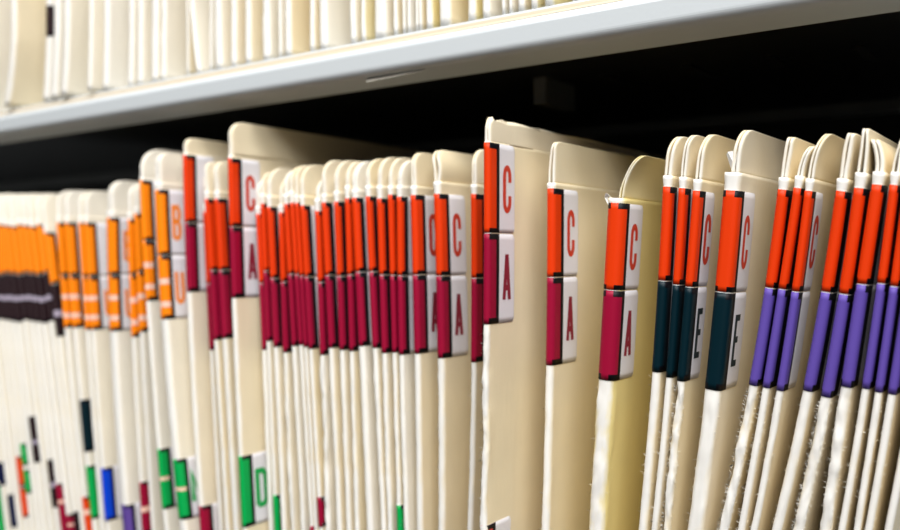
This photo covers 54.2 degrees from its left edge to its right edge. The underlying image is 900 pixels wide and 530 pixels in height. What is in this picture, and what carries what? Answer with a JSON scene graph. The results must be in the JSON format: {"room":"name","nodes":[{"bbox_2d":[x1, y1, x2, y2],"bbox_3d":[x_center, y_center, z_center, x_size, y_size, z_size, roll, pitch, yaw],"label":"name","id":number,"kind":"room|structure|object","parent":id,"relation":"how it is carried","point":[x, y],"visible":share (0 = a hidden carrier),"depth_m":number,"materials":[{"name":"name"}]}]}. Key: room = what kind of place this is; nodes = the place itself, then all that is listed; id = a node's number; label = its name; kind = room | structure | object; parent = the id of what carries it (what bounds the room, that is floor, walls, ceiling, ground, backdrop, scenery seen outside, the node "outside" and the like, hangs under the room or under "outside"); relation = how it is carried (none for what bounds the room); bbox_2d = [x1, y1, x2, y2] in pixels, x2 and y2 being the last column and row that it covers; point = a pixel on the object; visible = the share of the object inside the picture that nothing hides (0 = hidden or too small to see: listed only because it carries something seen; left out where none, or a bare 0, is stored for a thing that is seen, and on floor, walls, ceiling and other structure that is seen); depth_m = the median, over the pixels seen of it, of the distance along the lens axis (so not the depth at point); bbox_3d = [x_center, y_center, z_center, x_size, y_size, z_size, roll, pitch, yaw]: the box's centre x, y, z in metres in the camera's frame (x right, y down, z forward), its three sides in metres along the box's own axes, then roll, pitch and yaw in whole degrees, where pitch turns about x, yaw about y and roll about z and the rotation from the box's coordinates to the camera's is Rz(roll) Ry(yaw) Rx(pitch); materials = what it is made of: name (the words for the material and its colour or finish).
{"room":"back office","nodes":[
{"label":"back office","id":0,"kind":"room"},
{"bbox_3d":[-1.426,1.347,-1.926,12.000,0.050,6.500,0,1,36],"label":"floor","id":1,"kind":"structure","parent":0,"visible":0},
{"bbox_2d":[0,0,899,193],"bbox_3d":[-0.241,0.375,0.799,2.220,1.831,0.326,0,1,36],"label":"shelving unit","id":2,"kind":"object","parent":1,"relation":"on","point":[639,75],"visible":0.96,"depth_m":0.53,"materials":[{"name":"grey paint"}]},
{"bbox_2d":[0,490,4,529],"bbox_3d":[-0.288,0.085,0.816,0.078,0.290,0.291,0,1,36],"label":"folder","id":3,"kind":"object","parent":2,"relation":"on","point":[2,524],"visible":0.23,"depth_m":0.69,"materials":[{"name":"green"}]},
{"bbox_2d":[0,438,11,529],"bbox_3d":[-0.279,0.086,0.810,0.077,0.289,0.291,0,1,36],"label":"folder","id":4,"kind":"object","parent":2,"relation":"on","point":[3,488],"visible":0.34,"depth_m":0.68,"materials":[{"name":"beige paper"}]},
{"bbox_2d":[0,0,14,110],"bbox_3d":[-0.281,-0.243,0.802,0.023,0.245,0.292,1,1,36],"label":"folder","id":5,"kind":"object","parent":2,"relation":"on","point":[5,5],"visible":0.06,"depth_m":0.69,"materials":[{"name":"white paper"}]},
{"bbox_2d":[0,389,17,529],"bbox_3d":[-0.271,0.086,0.803,0.077,0.289,0.291,0,1,36],"label":"folder","id":6,"kind":"object","parent":2,"relation":"on","point":[10,494],"visible":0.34,"depth_m":0.68,"materials":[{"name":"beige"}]},
{"bbox_2d":[0,335,24,529],"bbox_3d":[-0.262,0.086,0.797,0.076,0.288,0.291,0,1,36],"label":"folder","id":7,"kind":"object","parent":2,"relation":"on","point":[3,383],"visible":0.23,"depth_m":0.67,"materials":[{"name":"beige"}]},
{"bbox_2d":[0,194,30,529],"bbox_3d":[-0.255,0.086,0.791,0.075,0.289,0.291,0,1,36],"label":"folder","id":8,"kind":"object","parent":2,"relation":"on","point":[23,496],"visible":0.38,"depth_m":0.67,"materials":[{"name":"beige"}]},
{"bbox_2d":[0,195,36,529],"bbox_3d":[-0.247,0.087,0.786,0.075,0.287,0.291,0,1,36],"label":"folder","id":9,"kind":"object","parent":2,"relation":"on","point":[23,447],"visible":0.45,"depth_m":0.67,"materials":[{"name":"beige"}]},
{"bbox_2d":[0,193,42,529],"bbox_3d":[-0.239,0.086,0.780,0.074,0.288,0.291,0,1,36],"label":"folder","id":10,"kind":"object","parent":2,"relation":"on","point":[25,416],"visible":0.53,"depth_m":0.66,"materials":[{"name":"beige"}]},
{"bbox_2d":[4,0,46,107],"bbox_3d":[-0.242,-0.243,0.771,0.021,0.245,0.292,1,1,36],"label":"folder","id":11,"kind":"object","parent":2,"relation":"on","point":[26,77],"visible":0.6,"depth_m":0.66,"materials":[{"name":"white paper"}]},
{"bbox_2d":[2,194,48,529],"bbox_3d":[-0.232,0.087,0.775,0.073,0.287,0.291,0,1,36],"label":"folder","id":12,"kind":"object","parent":2,"relation":"on","point":[12,267],"visible":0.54,"depth_m":0.66,"materials":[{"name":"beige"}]},
{"bbox_2d":[9,194,55,529],"bbox_3d":[-0.225,0.087,0.770,0.073,0.287,0.291,0,1,36],"label":"folder","id":13,"kind":"object","parent":2,"relation":"on","point":[12,201],"visible":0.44,"depth_m":0.66,"materials":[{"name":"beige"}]},
{"bbox_2d":[16,194,60,529],"bbox_3d":[-0.217,0.088,0.764,0.073,0.286,0.291,0,1,36],"label":"folder","id":14,"kind":"object","parent":2,"relation":"on","point":[50,464],"visible":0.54,"depth_m":0.65,"materials":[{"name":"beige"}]},
{"bbox_2d":[21,193,67,529],"bbox_3d":[-0.210,0.087,0.759,0.072,0.286,0.291,0,1,36],"label":"folder","id":15,"kind":"object","parent":2,"relation":"on","point":[24,203],"visible":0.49,"depth_m":0.64,"materials":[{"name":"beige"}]},
{"bbox_2d":[43,0,56,101],"bbox_3d":[-0.205,-0.243,0.752,0.014,0.245,0.292,1,1,36],"label":"folder","id":16,"kind":"object","parent":2,"relation":"on","point":[50,12],"visible":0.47,"depth_m":0.64,"materials":[{"name":"white paper"}]},
{"bbox_2d":[28,194,74,529],"bbox_3d":[-0.203,0.088,0.753,0.072,0.285,0.291,0,1,36],"label":"folder","id":17,"kind":"object","parent":2,"relation":"on","point":[31,203],"visible":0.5,"depth_m":0.64,"materials":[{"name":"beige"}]},
{"bbox_2d":[35,193,80,529],"bbox_3d":[-0.195,0.088,0.748,0.071,0.286,0.291,0,1,36],"label":"folder","id":18,"kind":"object","parent":2,"relation":"on","point":[38,202],"visible":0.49,"depth_m":0.63,"materials":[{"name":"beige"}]},
{"bbox_2d":[51,0,70,99],"bbox_3d":[-0.195,-0.243,0.742,0.014,0.245,0.292,1,1,36],"label":"folder","id":19,"kind":"object","parent":2,"relation":"on","point":[58,4],"visible":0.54,"depth_m":0.62,"materials":[{"name":"white paper"}]},
{"bbox_2d":[42,196,85,529],"bbox_3d":[-0.188,0.089,0.743,0.068,0.284,0.291,0,1,36],"label":"folder","id":20,"kind":"object","parent":2,"relation":"on","point":[49,204],"visible":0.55,"depth_m":0.63,"materials":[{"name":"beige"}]},
{"bbox_2d":[56,191,92,529],"bbox_3d":[-0.177,0.088,0.735,0.054,0.286,0.291,0,1,36],"label":"folder","id":21,"kind":"object","parent":2,"relation":"on","point":[61,234],"visible":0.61,"depth_m":0.62,"materials":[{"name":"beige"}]},
{"bbox_2d":[61,0,97,97],"bbox_3d":[-0.183,-0.243,0.731,0.014,0.245,0.292,1,1,36],"label":"folder","id":22,"kind":"object","parent":2,"relation":"on","point":[76,12],"visible":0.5,"depth_m":0.62,"materials":[{"name":"white paper"}]},
{"bbox_2d":[64,191,99,529],"bbox_3d":[-0.170,0.088,0.729,0.051,0.286,0.291,0,1,36],"label":"folder","id":23,"kind":"object","parent":2,"relation":"on","point":[72,198],"visible":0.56,"depth_m":0.62,"materials":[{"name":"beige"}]},
{"bbox_2d":[78,191,105,529],"bbox_3d":[-0.160,0.089,0.722,0.040,0.285,0.291,0,1,36],"label":"folder","id":24,"kind":"object","parent":2,"relation":"on","point":[82,197],"visible":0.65,"depth_m":0.61,"materials":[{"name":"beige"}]},
{"bbox_2d":[88,0,104,92],"bbox_3d":[-0.158,-0.242,0.712,0.008,0.245,0.292,1,1,36],"label":"folder","id":25,"kind":"object","parent":2,"relation":"on","point":[96,7],"visible":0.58,"depth_m":0.60,"materials":[{"name":"beige paper"}]},
{"bbox_2d":[84,191,122,529],"bbox_3d":[-0.154,0.089,0.718,0.041,0.284,0.291,0,1,36],"label":"folder","id":26,"kind":"object","parent":2,"relation":"on","point":[95,202],"visible":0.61,"depth_m":0.61,"materials":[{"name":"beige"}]},
{"bbox_2d":[103,0,129,90],"bbox_3d":[-0.146,-0.242,0.709,0.010,0.245,0.292,0,1,36],"label":"folder","id":27,"kind":"object","parent":2,"relation":"on","point":[116,12],"visible":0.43,"depth_m":0.60,"materials":[{"name":"white paper"}]},
{"bbox_2d":[106,181,141,529],"bbox_3d":[-0.132,0.086,0.702,0.038,0.290,0.292,0,1,36],"label":"folder","id":28,"kind":"object","parent":2,"relation":"on","point":[117,227],"visible":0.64,"depth_m":0.59,"materials":[{"name":"white paper"}]},
{"bbox_2d":[128,0,138,86],"bbox_3d":[-0.125,-0.242,0.698,0.008,0.245,0.292,0,1,36],"label":"folder","id":29,"kind":"object","parent":2,"relation":"on","point":[133,4],"visible":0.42,"depth_m":0.58,"materials":[{"name":"white paper"}]},
{"bbox_2d":[127,183,151,529],"bbox_3d":[-0.117,0.088,0.690,0.028,0.287,0.291,0,1,36],"label":"folder","id":30,"kind":"object","parent":2,"relation":"on","point":[135,334],"visible":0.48,"depth_m":0.58,"materials":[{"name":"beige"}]},
{"bbox_2d":[138,0,151,84],"bbox_3d":[-0.117,-0.242,0.692,0.007,0.245,0.292,0,1,36],"label":"folder","id":31,"kind":"object","parent":2,"relation":"on","point":[144,6],"visible":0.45,"depth_m":0.58,"materials":[{"name":"white paper"}]},
{"bbox_2d":[133,183,164,529],"bbox_3d":[-0.110,0.087,0.685,0.031,0.288,0.291,0,1,36],"label":"folder","id":32,"kind":"object","parent":2,"relation":"on","point":[156,511],"visible":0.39,"depth_m":0.57,"materials":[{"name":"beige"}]},
{"bbox_2d":[152,0,161,81],"bbox_3d":[-0.104,-0.230,0.682,0.009,0.220,0.292,0,1,36],"label":"folder","id":33,"kind":"object","parent":2,"relation":"on","point":[156,4],"visible":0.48,"depth_m":0.56,"materials":[{"name":"white paper"}]},
{"bbox_2d":[139,150,183,529],"bbox_3d":[-0.095,0.078,0.667,0.043,0.308,0.295,0,1,36],"label":"folder","id":34,"kind":"object","parent":2,"relation":"on","point":[147,180],"visible":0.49,"depth_m":0.55,"materials":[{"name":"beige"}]},
{"bbox_2d":[161,0,186,79],"bbox_3d":[-0.097,-0.242,0.677,0.008,0.245,0.292,0,1,36],"label":"folder","id":35,"kind":"object","parent":2,"relation":"on","point":[174,12],"visible":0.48,"depth_m":0.56,"materials":[{"name":"white paper"}]},
{"bbox_2d":[154,153,199,529],"bbox_3d":[-0.080,0.081,0.648,0.046,0.303,0.292,0,1,36],"label":"folder","id":36,"kind":"object","parent":2,"relation":"on","point":[169,195],"visible":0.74,"depth_m":0.54,"materials":[{"name":"white paper"}]},
{"bbox_2d":[186,0,196,74],"bbox_3d":[-0.078,-0.242,0.661,0.003,0.245,0.290,0,1,36],"label":"folder","id":37,"kind":"object","parent":2,"relation":"on","point":[191,65],"visible":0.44,"depth_m":0.55,"materials":[{"name":"beige paper"}]},
{"bbox_2d":[190,0,209,73],"bbox_3d":[-0.072,-0.242,0.658,0.013,0.245,0.292,0,1,36],"label":"folder","id":38,"kind":"object","parent":2,"relation":"on","point":[199,9],"visible":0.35,"depth_m":0.54,"materials":[{"name":"beige paper"}]},
{"bbox_2d":[183,138,228,529],"bbox_3d":[-0.065,0.077,0.645,0.032,0.311,0.291,0,1,36],"label":"folder","id":39,"kind":"object","parent":2,"relation":"on","point":[197,153],"visible":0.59,"depth_m":0.53,"materials":[{"name":"brown paper"}]},
{"bbox_2d":[210,0,215,70],"bbox_3d":[-0.060,-0.242,0.648,0.003,0.245,0.290,0,1,36],"label":"folder","id":40,"kind":"object","parent":2,"relation":"on","point":[212,2],"visible":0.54,"depth_m":0.53,"materials":[{"name":"beige paper"}]},
{"bbox_2d":[203,178,225,529],"bbox_3d":[-0.055,0.086,0.644,0.028,0.293,0.291,0,1,36],"label":"folder","id":41,"kind":"object","parent":2,"relation":"on","point":[218,459],"visible":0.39,"depth_m":0.53,"materials":[{"name":"brown paper"}]},
{"bbox_2d":[204,162,233,529],"bbox_3d":[-0.050,0.085,0.633,0.032,0.295,0.291,0,1,36],"label":"folder","id":42,"kind":"object","parent":2,"relation":"on","point":[209,167],"visible":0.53,"depth_m":0.52,"materials":[{"name":"brown paper"}]},
{"bbox_2d":[215,0,231,69],"bbox_3d":[-0.054,-0.242,0.645,0.009,0.245,0.292,0,1,36],"label":"folder","id":43,"kind":"object","parent":2,"relation":"on","point":[223,8],"visible":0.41,"depth_m":0.53,"materials":[{"name":"white paper"}]},
{"bbox_2d":[213,162,242,529],"bbox_3d":[-0.043,0.085,0.629,0.032,0.295,0.292,0,1,36],"label":"folder","id":44,"kind":"object","parent":2,"relation":"on","point":[221,194],"visible":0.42,"depth_m":0.51,"materials":[{"name":"brown paper"}]},
{"bbox_2d":[231,0,245,66],"bbox_3d":[-0.043,-0.242,0.637,0.007,0.245,0.292,0,1,36],"label":"folder","id":45,"kind":"object","parent":2,"relation":"on","point":[238,28],"visible":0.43,"depth_m":0.52,"materials":[{"name":"white paper"}]},
{"bbox_2d":[246,0,262,63],"bbox_3d":[-0.033,-0.241,0.629,0.008,0.245,0.292,0,1,36],"label":"folder","id":46,"kind":"object","parent":2,"relation":"on","point":[254,8],"visible":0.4,"depth_m":0.51,"materials":[{"name":"white paper"}]},
{"bbox_2d":[255,180,273,529],"bbox_3d":[-0.020,0.090,0.619,0.018,0.284,0.291,0,1,36],"label":"folder","id":47,"kind":"object","parent":2,"relation":"on","point":[269,484],"visible":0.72,"depth_m":0.50,"materials":[{"name":"brown paper"}]},
{"bbox_2d":[260,172,281,529],"bbox_3d":[-0.016,0.089,0.615,0.020,0.288,0.291,0,1,36],"label":"folder","id":48,"kind":"object","parent":2,"relation":"on","point":[264,225],"visible":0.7,"depth_m":0.50,"materials":[{"name":"brown paper"}]},
{"bbox_2d":[263,0,279,60],"bbox_3d":[-0.020,-0.241,0.620,0.009,0.245,0.292,0,1,36],"label":"folder","id":49,"kind":"object","parent":2,"relation":"on","point":[270,7],"visible":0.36,"depth_m":0.50,"materials":[{"name":"white paper"}]},
{"bbox_2d":[266,168,293,529],"bbox_3d":[-0.011,0.087,0.613,0.022,0.290,0.293,0,1,36],"label":"folder","id":50,"kind":"object","parent":2,"relation":"on","point":[276,178],"visible":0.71,"depth_m":0.50,"materials":[{"name":"brown paper"}]},
{"bbox_2d":[279,0,285,57],"bbox_3d":[-0.011,-0.241,0.613,0.004,0.245,0.290,0,1,36],"label":"folder","id":51,"kind":"object","parent":2,"relation":"on","point":[282,27],"visible":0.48,"depth_m":0.50,"materials":[{"name":"beige paper"}]},
{"bbox_2d":[278,181,300,529],"bbox_3d":[-0.003,0.090,0.607,0.020,0.284,0.292,0,1,37],"label":"folder","id":52,"kind":"object","parent":2,"relation":"on","point":[292,454],"visible":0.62,"depth_m":0.49,"materials":[{"name":"brown paper"}]},
{"bbox_2d":[283,171,309,529],"bbox_3d":[0.001,0.089,0.603,0.024,0.288,0.291,0,1,36],"label":"folder","id":53,"kind":"object","parent":2,"relation":"on","point":[303,482],"visible":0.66,"depth_m":0.49,"materials":[{"name":"brown paper"}]},
{"bbox_2d":[285,0,309,55],"bbox_3d":[-0.006,-0.241,0.610,0.009,0.245,0.292,0,1,36],"label":"folder","id":54,"kind":"object","parent":2,"relation":"on","point":[297,12],"visible":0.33,"depth_m":0.50,"materials":[{"name":"white paper"}]},
{"bbox_2d":[289,166,314,529],"bbox_3d":[0.005,0.088,0.600,0.025,0.290,0.291,0,1,36],"label":"folder","id":55,"kind":"object","parent":2,"relation":"on","point":[293,174],"visible":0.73,"depth_m":0.48,"materials":[{"name":"brown paper"}]},
{"bbox_2d":[294,165,318,529],"bbox_3d":[0.009,0.088,0.597,0.025,0.290,0.291,0,1,36],"label":"folder","id":56,"kind":"object","parent":2,"relation":"on","point":[300,170],"visible":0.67,"depth_m":0.48,"materials":[{"name":"brown paper"}]},
{"bbox_2d":[300,165,325,529],"bbox_3d":[0.013,0.088,0.596,0.026,0.290,0.293,0,1,36],"label":"folder","id":57,"kind":"object","parent":2,"relation":"on","point":[311,176],"visible":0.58,"depth_m":0.48,"materials":[{"name":"brown paper"}]},
{"bbox_2d":[310,0,319,51],"bbox_3d":[0.009,-0.241,0.598,0.006,0.245,0.291,0,1,36],"label":"folder","id":58,"kind":"object","parent":2,"relation":"on","point":[314,4],"visible":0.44,"depth_m":0.48,"materials":[{"name":"beige paper"}]},
{"bbox_2d":[314,180,336,529],"bbox_3d":[0.019,0.091,0.590,0.019,0.282,0.292,0,1,36],"label":"folder","id":59,"kind":"object","parent":2,"relation":"on","point":[330,491],"visible":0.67,"depth_m":0.47,"materials":[{"name":"brown paper"}]},
{"bbox_2d":[228,123,433,529],"bbox_3d":[-0.032,0.075,0.613,0.023,0.315,0.291,0,1,36],"label":"folder","id":60,"kind":"object","parent":2,"relation":"on","point":[255,151],"visible":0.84,"depth_m":0.51,"materials":[{"name":"brown paper"}]},
{"bbox_2d":[321,160,346,529],"bbox_3d":[0.024,0.087,0.587,0.022,0.291,0.291,0,1,36],"label":"folder","id":61,"kind":"object","parent":2,"relation":"on","point":[328,174],"visible":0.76,"depth_m":0.47,"materials":[{"name":"brown paper"}]},
{"bbox_2d":[320,0,350,49],"bbox_3d":[0.016,-0.241,0.594,0.008,0.245,0.292,0,0,36],"label":"folder","id":62,"kind":"object","parent":2,"relation":"on","point":[335,26],"visible":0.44,"depth_m":0.48,"materials":[{"name":"white paper"}]},
{"bbox_2d":[333,160,356,529],"bbox_3d":[0.030,0.087,0.583,0.018,0.291,0.292,0,1,36],"label":"folder","id":63,"kind":"object","parent":2,"relation":"on","point":[340,174],"visible":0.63,"depth_m":0.47,"materials":[{"name":"brown paper"}]},
{"bbox_2d":[344,161,366,529],"bbox_3d":[0.035,0.088,0.578,0.016,0.290,0.291,0,1,37],"label":"folder","id":64,"kind":"object","parent":2,"relation":"on","point":[359,500],"visible":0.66,"depth_m":0.46,"materials":[{"name":"brown paper"}]},
{"bbox_2d":[350,0,361,43],"bbox_3d":[0.034,-0.241,0.580,0.008,0.245,0.292,0,1,36],"label":"folder","id":65,"kind":"object","parent":2,"relation":"on","point":[355,5],"visible":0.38,"depth_m":0.46,"materials":[{"name":"white paper"}]},
{"bbox_2d":[351,161,381,529],"bbox_3d":[0.042,0.088,0.574,0.022,0.289,0.292,0,1,36],"label":"folder","id":66,"kind":"object","parent":2,"relation":"on","point":[373,507],"visible":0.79,"depth_m":0.46,"materials":[{"name":"brown paper"}]},
{"bbox_2d":[361,0,374,41],"bbox_3d":[0.039,-0.241,0.576,0.007,0.245,0.291,0,1,36],"label":"folder","id":67,"kind":"object","parent":2,"relation":"on","point":[367,6],"visible":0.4,"depth_m":0.46,"materials":[{"name":"beige paper"}]},
{"bbox_2d":[365,159,387,529],"bbox_3d":[0.049,0.088,0.568,0.020,0.290,0.292,0,1,36],"label":"folder","id":68,"kind":"object","parent":2,"relation":"on","point":[372,170],"visible":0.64,"depth_m":0.45,"materials":[{"name":"brown paper"}]},
{"bbox_2d":[375,0,394,38],"bbox_3d":[0.049,-0.241,0.570,0.012,0.245,0.292,0,1,36],"label":"folder","id":69,"kind":"object","parent":2,"relation":"on","point":[384,9],"visible":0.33,"depth_m":0.45,"materials":[{"name":"white paper"}]},
{"bbox_2d":[376,157,397,529],"bbox_3d":[0.054,0.088,0.565,0.018,0.290,0.291,0,1,36],"label":"folder","id":70,"kind":"object","parent":2,"relation":"on","point":[383,172],"visible":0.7,"depth_m":0.45,"materials":[{"name":"brown paper"}]},
{"bbox_2d":[394,0,402,34],"bbox_3d":[0.057,-0.241,0.563,0.007,0.245,0.291,0,1,36],"label":"folder","id":71,"kind":"object","parent":2,"relation":"on","point":[398,4],"visible":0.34,"depth_m":0.45,"materials":[{"name":"beige paper"}]},
{"bbox_2d":[387,158,411,529],"bbox_3d":[0.059,0.088,0.561,0.014,0.290,0.293,0,1,36],"label":"folder","id":72,"kind":"object","parent":2,"relation":"on","point":[396,165],"visible":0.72,"depth_m":0.45,"materials":[{"name":"brown paper"}]},
{"bbox_2d":[402,0,407,33],"bbox_3d":[0.061,-0.241,0.560,0.005,0.245,0.290,0,1,36],"label":"folder","id":73,"kind":"object","parent":2,"relation":"on","point":[405,2],"visible":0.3,"depth_m":0.44,"materials":[{"name":"beige paper"}]},
{"bbox_2d":[396,160,416,529],"bbox_3d":[0.063,0.089,0.558,0.013,0.288,0.292,0,1,36],"label":"folder","id":74,"kind":"object","parent":2,"relation":"on","point":[404,235],"visible":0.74,"depth_m":0.44,"materials":[{"name":"brown paper"}]},
{"bbox_2d":[408,0,415,32],"bbox_3d":[0.064,-0.241,0.558,0.005,0.245,0.290,0,1,36],"label":"folder","id":75,"kind":"object","parent":2,"relation":"on","point":[411,3],"visible":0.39,"depth_m":0.44,"materials":[{"name":"beige paper"}]},
{"bbox_2d":[416,0,419,30],"bbox_3d":[0.068,-0.241,0.555,0.005,0.245,0.290,0,1,36],"label":"folder","id":76,"kind":"object","parent":2,"relation":"on","point":[417,1],"visible":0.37,"depth_m":0.44,"materials":[{"name":"beige paper"}]},
{"bbox_2d":[419,0,426,30],"bbox_3d":[0.070,-0.241,0.553,0.005,0.245,0.290,0,1,36],"label":"folder","id":77,"kind":"object","parent":2,"relation":"on","point":[422,3],"visible":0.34,"depth_m":0.44,"materials":[{"name":"beige paper"}]},
{"bbox_2d":[410,153,438,529],"bbox_3d":[0.070,0.088,0.554,0.012,0.291,0.291,0,1,36],"label":"folder","id":78,"kind":"object","parent":2,"relation":"on","point":[422,171],"visible":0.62,"depth_m":0.44,"materials":[{"name":"brown paper"}]},
{"bbox_2d":[426,0,439,28],"bbox_3d":[0.074,-0.241,0.551,0.008,0.245,0.292,0,1,36],"label":"folder","id":79,"kind":"object","parent":2,"relation":"on","point":[433,6],"visible":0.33,"depth_m":0.43,"materials":[{"name":"beige paper"}]},
{"bbox_2d":[432,150,473,529],"bbox_3d":[0.080,0.088,0.546,0.013,0.291,0.292,0,1,36],"label":"folder","id":80,"kind":"object","parent":2,"relation":"on","point":[452,182],"visible":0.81,"depth_m":0.43,"materials":[{"name":"brown paper"}]},
{"bbox_2d":[440,0,468,26],"bbox_3d":[0.082,-0.240,0.545,0.012,0.245,0.292,0,1,36],"label":"folder","id":81,"kind":"object","parent":2,"relation":"on","point":[452,12],"visible":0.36,"depth_m":0.43,"materials":[{"name":"white paper"}]},
{"bbox_2d":[467,149,483,529],"bbox_3d":[0.094,0.088,0.535,0.013,0.290,0.292,0,1,36],"label":"folder","id":82,"kind":"object","parent":2,"relation":"on","point":[477,186],"visible":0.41,"depth_m":0.42,"materials":[{"name":"brown paper"}]},
{"bbox_2d":[468,0,482,20],"bbox_3d":[0.095,-0.240,0.536,0.010,0.245,0.292,0,1,36],"label":"folder","id":83,"kind":"object","parent":2,"relation":"on","point":[475,6],"visible":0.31,"depth_m":0.42,"materials":[{"name":"white paper"}]},
{"bbox_2d":[483,0,502,18],"bbox_3d":[0.101,-0.240,0.531,0.009,0.245,0.292,0,1,36],"label":"folder","id":84,"kind":"object","parent":2,"relation":"on","point":[491,8],"visible":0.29,"depth_m":0.41,"materials":[{"name":"beige paper"}]},
{"bbox_2d":[502,0,509,14],"bbox_3d":[0.109,-0.240,0.525,0.006,0.245,0.290,0,1,36],"label":"folder","id":85,"kind":"object","parent":2,"relation":"on","point":[505,3],"visible":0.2,"depth_m":0.41,"materials":[{"name":"beige paper"}]},
{"bbox_2d":[509,0,518,12],"bbox_3d":[0.112,-0.240,0.522,0.006,0.245,0.290,0,1,36],"label":"folder","id":86,"kind":"object","parent":2,"relation":"on","point":[513,4],"visible":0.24,"depth_m":0.41,"materials":[{"name":"beige paper"}]},
{"bbox_2d":[518,0,531,11],"bbox_3d":[0.116,-0.240,0.519,0.009,0.245,0.291,0,1,36],"label":"folder","id":87,"kind":"object","parent":2,"relation":"on","point":[523,5],"visible":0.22,"depth_m":0.40,"materials":[{"name":"beige paper"}]},
{"bbox_2d":[531,0,544,8],"bbox_3d":[0.122,-0.240,0.515,0.009,0.245,0.291,0,1,36],"label":"folder","id":88,"kind":"object","parent":2,"relation":"on","point":[535,4],"visible":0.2,"depth_m":0.40,"materials":[{"name":"beige paper"}]},
{"bbox_2d":[545,0,572,6],"bbox_3d":[0.128,-0.240,0.511,0.012,0.245,0.292,0,1,36],"label":"folder","id":89,"kind":"object","parent":2,"relation":"on","point":[547,2],"visible":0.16,"depth_m":0.40,"materials":[{"name":"white paper"}]},
{"bbox_2d":[478,117,665,529],"bbox_3d":[0.100,0.084,0.503,0.011,0.300,0.292,1,1,36],"label":"folder","id":90,"kind":"object","parent":2,"relation":"on","point":[516,156],"visible":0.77,"depth_m":0.40,"materials":[{"name":"brown paper"}]},
{"bbox_2d":[540,142,635,529],"bbox_3d":[0.128,0.089,0.511,0.014,0.290,0.292,0,1,36],"label":"folder","id":91,"kind":"object","parent":2,"relation":"on","point":[579,178],"visible":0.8,"depth_m":0.41,"materials":[{"name":"brown paper"}]},
{"bbox_2d":[588,156,665,529],"bbox_3d":[0.152,0.093,0.494,0.036,0.281,0.293,0,1,36],"label":"folder","id":92,"kind":"object","parent":2,"relation":"on","point":[634,218],"visible":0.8,"depth_m":0.38,"materials":[{"name":"white paper"}]},
{"bbox_2d":[637,137,687,529],"bbox_3d":[0.165,0.090,0.483,0.032,0.288,0.292,0,1,36],"label":"folder","id":93,"kind":"object","parent":2,"relation":"on","point":[674,154],"visible":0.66,"depth_m":0.36,"materials":[{"name":"brown paper"}]},
{"bbox_2d":[651,135,705,529],"bbox_3d":[0.170,0.090,0.479,0.032,0.288,0.291,0,1,36],"label":"folder","id":94,"kind":"object","parent":2,"relation":"on","point":[693,143],"visible":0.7,"depth_m":0.36,"materials":[{"name":"brown paper"}]},
{"bbox_2d":[658,135,735,529],"bbox_3d":[0.174,0.090,0.476,0.035,0.288,0.292,0,1,36],"label":"folder","id":95,"kind":"object","parent":2,"relation":"on","point":[712,159],"visible":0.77,"depth_m":0.36,"materials":[{"name":"brown paper"}]},
{"bbox_2d":[686,130,785,529],"bbox_3d":[0.183,0.090,0.471,0.045,0.289,0.292,0,1,36],"label":"folder","id":96,"kind":"object","parent":2,"relation":"on","point":[751,185],"visible":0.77,"depth_m":0.35,"materials":[{"name":"white paper"}]},
{"bbox_2d":[717,137,815,529],"bbox_3d":[0.193,0.092,0.462,0.052,0.284,0.292,0,1,36],"label":"folder","id":97,"kind":"object","parent":2,"relation":"on","point":[795,148],"visible":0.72,"depth_m":0.34,"materials":[{"name":"brown paper"}]},
{"bbox_2d":[738,146,814,529],"bbox_3d":[0.199,0.094,0.458,0.052,0.280,0.291,0,1,36],"label":"folder","id":98,"kind":"object","parent":2,"relation":"on","point":[778,331],"visible":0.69,"depth_m":0.34,"materials":[{"name":"brown paper"}]},
{"bbox_2d":[749,134,844,529],"bbox_3d":[0.202,0.092,0.455,0.053,0.285,0.292,0,1,36],"label":"folder","id":99,"kind":"object","parent":2,"relation":"on","point":[825,163],"visible":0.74,"depth_m":0.34,"materials":[{"name":"brown paper"}]},
{"bbox_2d":[771,133,860,529],"bbox_3d":[0.208,0.092,0.452,0.059,0.284,0.291,0,1,36],"label":"folder","id":100,"kind":"object","parent":2,"relation":"on","point":[814,377],"visible":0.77,"depth_m":0.33,"materials":[{"name":"brown paper"}]},
{"bbox_2d":[791,128,897,529],"bbox_3d":[0.213,0.092,0.447,0.054,0.285,0.292,0,1,36],"label":"folder","id":101,"kind":"object","parent":2,"relation":"on","point":[810,508],"visible":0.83,"depth_m":0.32,"materials":[{"name":"brown paper"}]},
{"bbox_2d":[818,139,896,529],"bbox_3d":[0.223,0.094,0.441,0.041,0.281,0.292,0,1,36],"label":"folder","id":102,"kind":"object","parent":2,"relation":"on","point":[843,433],"visible":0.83,"depth_m":0.32,"materials":[{"name":"brown paper"}]},
{"bbox_2d":[836,141,899,529],"bbox_3d":[0.227,0.094,0.437,0.044,0.281,0.291,0,1,36],"label":"folder","id":103,"kind":"object","parent":2,"relation":"on","point":[848,514],"visible":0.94,"depth_m":0.32,"materials":[{"name":"brown paper"}]},
{"bbox_2d":[854,215,899,529],"bbox_3d":[0.232,0.094,0.434,0.042,0.281,0.290,0,1,36],"label":"folder","id":104,"kind":"object","parent":2,"relation":"on","point":[893,304],"visible":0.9,"depth_m":0.31,"materials":[{"name":"brown paper"}]},
{"bbox_2d":[863,315,899,529],"bbox_3d":[0.234,0.094,0.432,0.043,0.281,0.292,0,1,36],"label":"folder","id":105,"kind":"object","parent":2,"relation":"on","point":[889,448],"visible":0.97,"depth_m":0.31,"materials":[{"name":"brown paper"}]},
{"bbox_2d":[885,451,899,529],"bbox_3d":[0.239,0.094,0.429,0.047,0.280,0.290,0,1,36],"label":"folder","id":106,"kind":"object","parent":2,"relation":"on","point":[893,516],"visible":1,"depth_m":0.31,"materials":[{"name":"brown paper"}]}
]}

